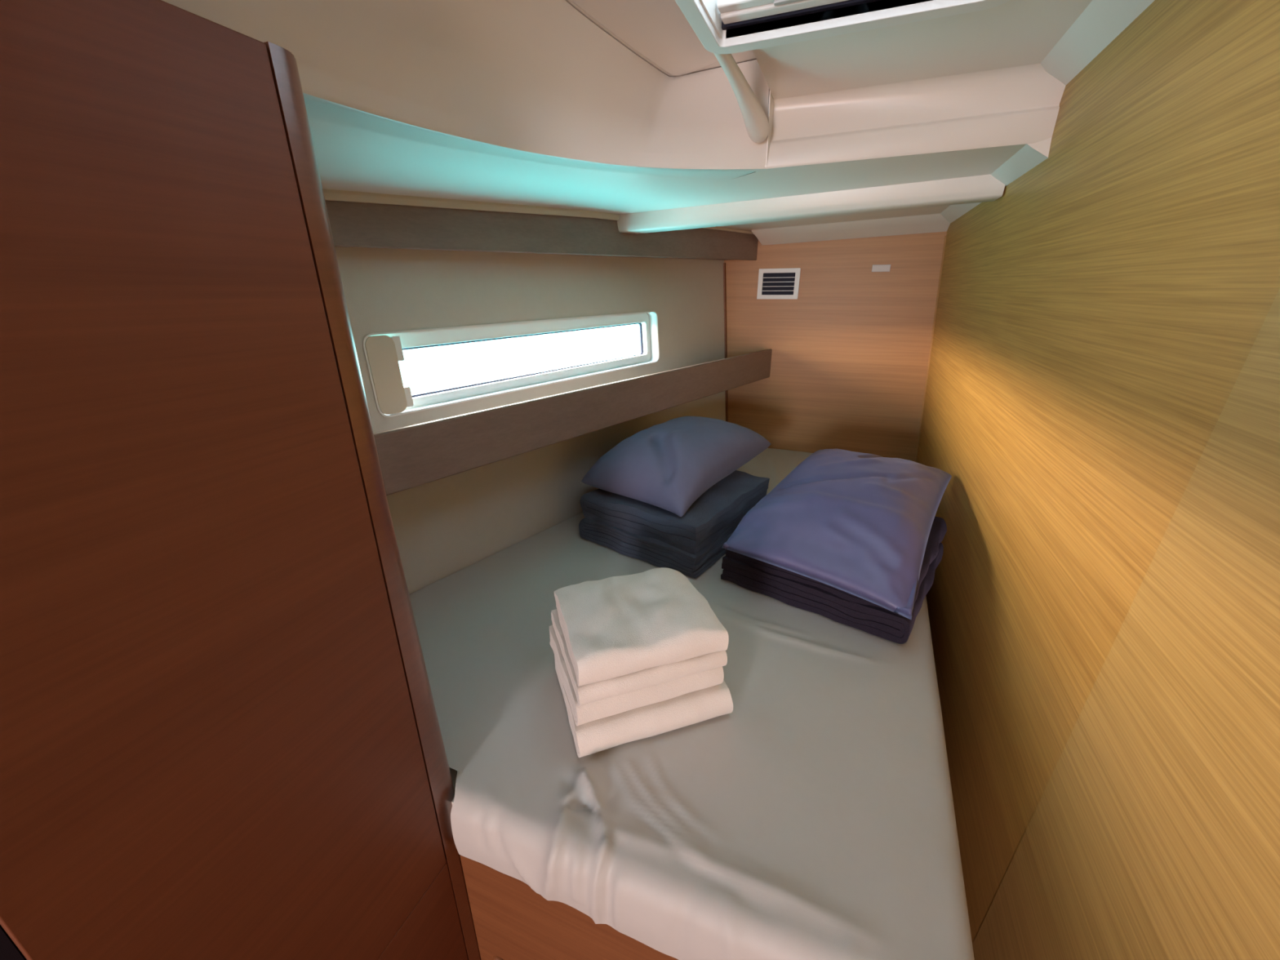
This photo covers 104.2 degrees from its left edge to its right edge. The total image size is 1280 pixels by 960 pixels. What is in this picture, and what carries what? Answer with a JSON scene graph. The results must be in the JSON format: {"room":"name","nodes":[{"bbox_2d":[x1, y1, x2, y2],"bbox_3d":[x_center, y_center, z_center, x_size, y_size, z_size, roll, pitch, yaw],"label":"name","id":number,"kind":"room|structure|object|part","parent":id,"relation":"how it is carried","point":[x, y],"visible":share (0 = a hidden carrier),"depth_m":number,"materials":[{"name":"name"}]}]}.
{"room":"boat cabin","nodes":[
{"label":"boat cabin","id":0,"kind":"room"},
{"bbox_2d":[334,246,725,594],"bbox_3d":[-1.246,0.346,0.567,0.217,2.130,5.440,15,26,35],"label":"wall","id":1,"kind":"structure","parent":0,"point":[444,526],"depth_m":1.49,"materials":[{"name":"beige paint"}]},
{"bbox_2d":[322,188,619,220],"bbox_3d":[-0.474,-0.626,1.126,0.015,0.069,1.246,17,27,38],"label":"trim","id":2,"kind":"structure","parent":1,"relation":"attached to","point":[329,194],"depth_m":1.16,"materials":[{"name":"beige plastic"}]},
{"bbox_2d":[362,311,659,417],"bbox_3d":[-0.306,-0.406,1.597,0.082,0.271,1.200,15,26,35],"label":"window","id":3,"kind":"structure","parent":1,"relation":"in","point":[383,351],"depth_m":1.42,"materials":[{"name":"white plastic"}]},
{"bbox_2d":[324,200,758,260],"bbox_3d":[-0.234,-0.741,1.505,0.139,0.154,2.168,17,27,38],"label":"shelf","id":4,"kind":"object","parent":1,"relation":"attached to","point":[353,224],"visible":0.36,"depth_m":1.30,"materials":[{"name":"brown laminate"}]},
{"bbox_2d":[373,349,772,495],"bbox_3d":[-0.135,-0.267,1.629,0.206,0.132,2.183,15,26,36],"label":"shelf","id":5,"kind":"object","parent":1,"relation":"attached to","point":[411,456],"visible":0.66,"depth_m":1.31,"materials":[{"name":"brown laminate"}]},
{"bbox_2d":[703,226,753,234],"bbox_3d":[0.262,-0.971,1.915,0.011,0.018,0.807,17,27,38],"label":"trim","id":6,"kind":"structure","parent":1,"relation":"attached to","point":[710,228],"depth_m":2.02,"materials":[{"name":"beige plastic"}]},
{"bbox_2d":[161,0,1155,231],"bbox_3d":[-0.403,-0.532,0.661,2.027,0.348,3.800,8,22,20],"label":"ceiling","id":7,"kind":"structure","parent":0,"point":[620,107],"depth_m":0.89,"materials":[{"name":"white plastic"}]},
{"bbox_3d":[-0.681,-0.252,0.216,0.978,0.147,3.010,17,27,38],"label":"panel","id":8,"kind":"part","parent":7,"relation":"part of","materials":[{"name":"white plastic"}]},
{"bbox_3d":[-0.326,-0.445,-0.026,0.300,0.001,2.510,8,22,20],"label":"panel","id":9,"kind":"part","parent":7,"relation":"part of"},
{"bbox_3d":[0.101,-0.746,1.314,0.514,0.018,0.391,8,22,20],"label":"panel","id":10,"kind":"part","parent":7,"relation":"part of","materials":[{"name":"white plastic"}]},
{"bbox_2d":[713,53,768,142],"bbox_3d":[0.182,-0.683,0.893,0.042,0.081,0.300,10,23,25],"label":"conduit","id":11,"kind":"object","parent":7,"relation":"attached to","point":[756,122],"visible":0.93,"depth_m":0.91,"materials":[{"name":"white plastic"}]},
{"bbox_3d":[0.273,-0.752,1.033,0.002,0.187,0.105,8,22,20],"label":"panel","id":12,"kind":"part","parent":7,"relation":"part of","materials":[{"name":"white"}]},
{"bbox_2d":[617,174,1004,234],"bbox_3d":[0.418,-0.780,1.423,1.030,0.095,0.104,8,22,20],"label":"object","id":13,"kind":"structure","parent":7,"relation":"attached to","point":[984,188],"depth_m":1.35,"materials":[{"name":"white plastic"}]},
{"bbox_3d":[0.572,-0.933,1.762,1.090,0.043,0.900,8,22,20],"label":"panel","id":14,"kind":"part","parent":7,"relation":"part of","materials":[{"name":"white plastic"}]},
{"bbox_2d":[675,0,1009,53],"bbox_3d":[0.199,-0.619,0.462,0.396,0.151,0.502,8,22,20],"label":"deck hatch","id":15,"kind":"object","parent":7,"relation":"attached to","point":[722,26],"visible":1,"depth_m":0.69,"materials":[{"name":"white plastic"}]},
{"bbox_3d":[0.263,-0.644,0.634,0.332,0.022,0.020,8,22,20],"label":"blind rail","id":16,"kind":"part","parent":15,"relation":"part of","materials":[{"name":"white plastic"}]},
{"bbox_3d":[0.271,-0.648,0.654,0.332,0.022,0.022,8,22,20],"label":"blind rail","id":17,"kind":"part","parent":15,"relation":"part of","materials":[{"name":"white plastic"}]},
{"bbox_3d":[0.300,-0.628,0.629,0.256,0.004,0.008,8,22,20],"label":"handle","id":18,"kind":"part","parent":15,"relation":"part of","materials":[{"name":"grey plastic"}]},
{"bbox_3d":[0.371,-0.711,0.837,0.328,0.001,0.400,8,22,20],"label":"panel","id":19,"kind":"part","parent":7,"relation":"part of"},
{"bbox_3d":[0.592,-0.697,1.122,0.545,0.020,0.390,8,22,20],"label":"panel","id":20,"kind":"part","parent":7,"relation":"part of","materials":[{"name":"white plastic"}]},
{"bbox_3d":[0.204,-0.319,-0.182,0.175,0.001,2.550,8,22,20],"label":"panel","id":21,"kind":"part","parent":7,"relation":"part of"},
{"bbox_2d":[724,171,946,462],"bbox_3d":[0.852,-0.366,2.367,1.090,2.120,0.040,8,22,20],"label":"wall","id":22,"kind":"structure","parent":0,"point":[850,354],"depth_m":2.24,"materials":[{"name":"brown wood"}]},
{"bbox_2d":[723,262,728,422],"bbox_3d":[0.420,-0.594,2.437,0.074,0.860,0.011,8,22,20],"label":"trim","id":23,"kind":"structure","parent":22,"relation":"attached to","point":[724,264],"depth_m":2.38,"materials":[{"name":"red wood"}]},
{"bbox_2d":[756,267,800,298],"bbox_3d":[0.622,-0.881,2.238,0.180,0.128,0.012,8,22,20],"label":"air vent","id":24,"kind":"object","parent":22,"relation":"in","point":[773,283],"visible":1,"depth_m":2.24,"materials":[{"name":"white plastic"}]},
{"bbox_2d":[751,213,950,245],"bbox_3d":[0.837,-1.019,2.027,0.743,0.086,0.124,8,22,20],"label":"trim","id":25,"kind":"structure","parent":22,"relation":"attached to","point":[933,223],"depth_m":2.01,"materials":[{"name":"white"}]},
{"bbox_2d":[871,264,890,271],"bbox_3d":[1.004,-0.882,2.075,0.070,0.028,0.008,8,22,20],"label":"plate","id":26,"kind":"object","parent":22,"relation":"attached to","point":[876,268],"depth_m":2.07,"materials":[{"name":"grey plastic"}]},
{"bbox_2d":[915,235,946,458],"bbox_3d":[1.230,-0.529,2.115,0.060,0.920,0.008,8,22,20],"label":"trim","id":27,"kind":"structure","parent":22,"relation":"attached to","point":[945,236],"depth_m":2.10,"materials":[{"name":"brown wood"}]},
{"bbox_2d":[915,0,1279,943],"bbox_3d":[0.308,0.563,-0.049,0.171,2.120,5.169,8,22,20],"label":"wall","id":28,"kind":"structure","parent":0,"point":[1098,318],"depth_m":0.73,"materials":[{"name":"brown wood"}]},
{"bbox_2d":[972,288,1279,959],"bbox_3d":[0.270,0.648,-0.061,0.112,1.930,2.062,8,22,20],"label":"wall panel","id":29,"kind":"object","parent":28,"relation":"attached to","point":[1153,833],"depth_m":0.47,"materials":[{"name":"brown wood"}]},
{"bbox_3d":[-0.757,1.419,0.740,2.480,0.030,5.169,8,22,20],"label":"floor","id":30,"kind":"structure","parent":0,"visible":0},
{"bbox_2d":[0,0,480,959],"bbox_3d":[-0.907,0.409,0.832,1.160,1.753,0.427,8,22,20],"label":"door","id":31,"kind":"structure","parent":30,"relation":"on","point":[221,739],"depth_m":0.42,"materials":[{"name":"red wood"}]},
{"bbox_2d":[0,928,24,959],"bbox_3d":[-0.580,0.630,0.280,0.088,1.770,0.431,8,22,20],"label":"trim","id":32,"kind":"structure","parent":31,"relation":"attached to","point":[8,951],"depth_m":0.36,"materials":[{"name":"black"}]},
{"bbox_3d":[-0.512,0.396,0.859,0.450,1.753,0.078,8,22,20],"label":"corner post","id":33,"kind":"part","parent":31,"relation":"part of","materials":[{"name":"brown wood"}]},
{"bbox_2d":[459,854,678,959],"bbox_3d":[0.196,0.602,1.808,1.384,0.680,2.061,8,22,20],"label":"base","id":34,"kind":"object","parent":30,"relation":"on","point":[512,921],"visible":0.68,"depth_m":0.83,"materials":[{"name":"red wood"}]},
{"bbox_2d":[408,448,974,959],"bbox_3d":[0.181,0.222,1.650,1.441,0.147,2.077,8,22,20],"label":"sheet","id":35,"kind":"object","parent":34,"relation":"on","point":[814,818],"visible":0.49,"depth_m":0.81,"materials":[{"name":"grey fabric"}]},
{"bbox_2d":[554,655,733,757],"bbox_3d":[-0.004,0.392,0.980,0.292,0.060,0.245,-7,22,-18],"label":"folded towel","id":36,"kind":"object","parent":35,"relation":"on","point":[594,736],"visible":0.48,"depth_m":0.87,"materials":[{"name":"white fabric"}]},
{"bbox_2d":[549,625,724,726],"bbox_3d":[-0.017,0.337,0.965,0.275,0.053,0.237,-8,22,-19],"label":"folded towel","id":37,"kind":"object","parent":36,"relation":"on","point":[610,706],"visible":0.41,"depth_m":0.87,"materials":[{"name":"white fabric"}]},
{"bbox_2d":[551,608,727,706],"bbox_3d":[-0.012,0.296,0.946,0.270,0.038,0.241,-8,22,-19],"label":"folded towel","id":38,"kind":"object","parent":37,"relation":"on","point":[591,692],"visible":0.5,"depth_m":0.84,"materials":[{"name":"white fabric"}]},
{"bbox_2d":[554,567,728,686],"bbox_3d":[-0.009,0.249,0.924,0.265,0.066,0.241,-7,22,-17],"label":"folded towel","id":39,"kind":"object","parent":38,"relation":"on","point":[612,627],"visible":1,"depth_m":0.86,"materials":[{"name":"white fabric"}]},
{"bbox_2d":[578,470,769,577],"bbox_3d":[0.128,0.084,1.647,0.446,0.159,0.518,15,26,34],"label":"folded blanket","id":40,"kind":"object","parent":35,"relation":"on","point":[689,544],"visible":0.59,"depth_m":1.47,"materials":[{"name":"fabric"}]},
{"bbox_2d":[581,416,770,517],"bbox_3d":[0.140,-0.094,1.654,0.375,0.176,0.584,15,26,34],"label":"pillow","id":41,"kind":"object","parent":40,"relation":"on","point":[668,465],"visible":1,"depth_m":1.50,"materials":[{"name":"blue fabric"}]},
{"bbox_2d":[720,515,946,644],"bbox_3d":[0.561,0.191,1.403,0.478,0.130,0.523,15,26,35],"label":"folded blanket","id":42,"kind":"object","parent":35,"relation":"on","point":[788,587],"visible":0.26,"depth_m":1.23,"materials":[{"name":"black fabric"}]},
{"bbox_2d":[721,448,951,620],"bbox_3d":[0.579,0.063,1.373,0.440,0.182,0.666,14,25,33],"label":"pillow","id":43,"kind":"object","parent":42,"relation":"on","point":[858,524],"visible":1,"depth_m":1.21,"materials":[{"name":"fabric"}]}
]}

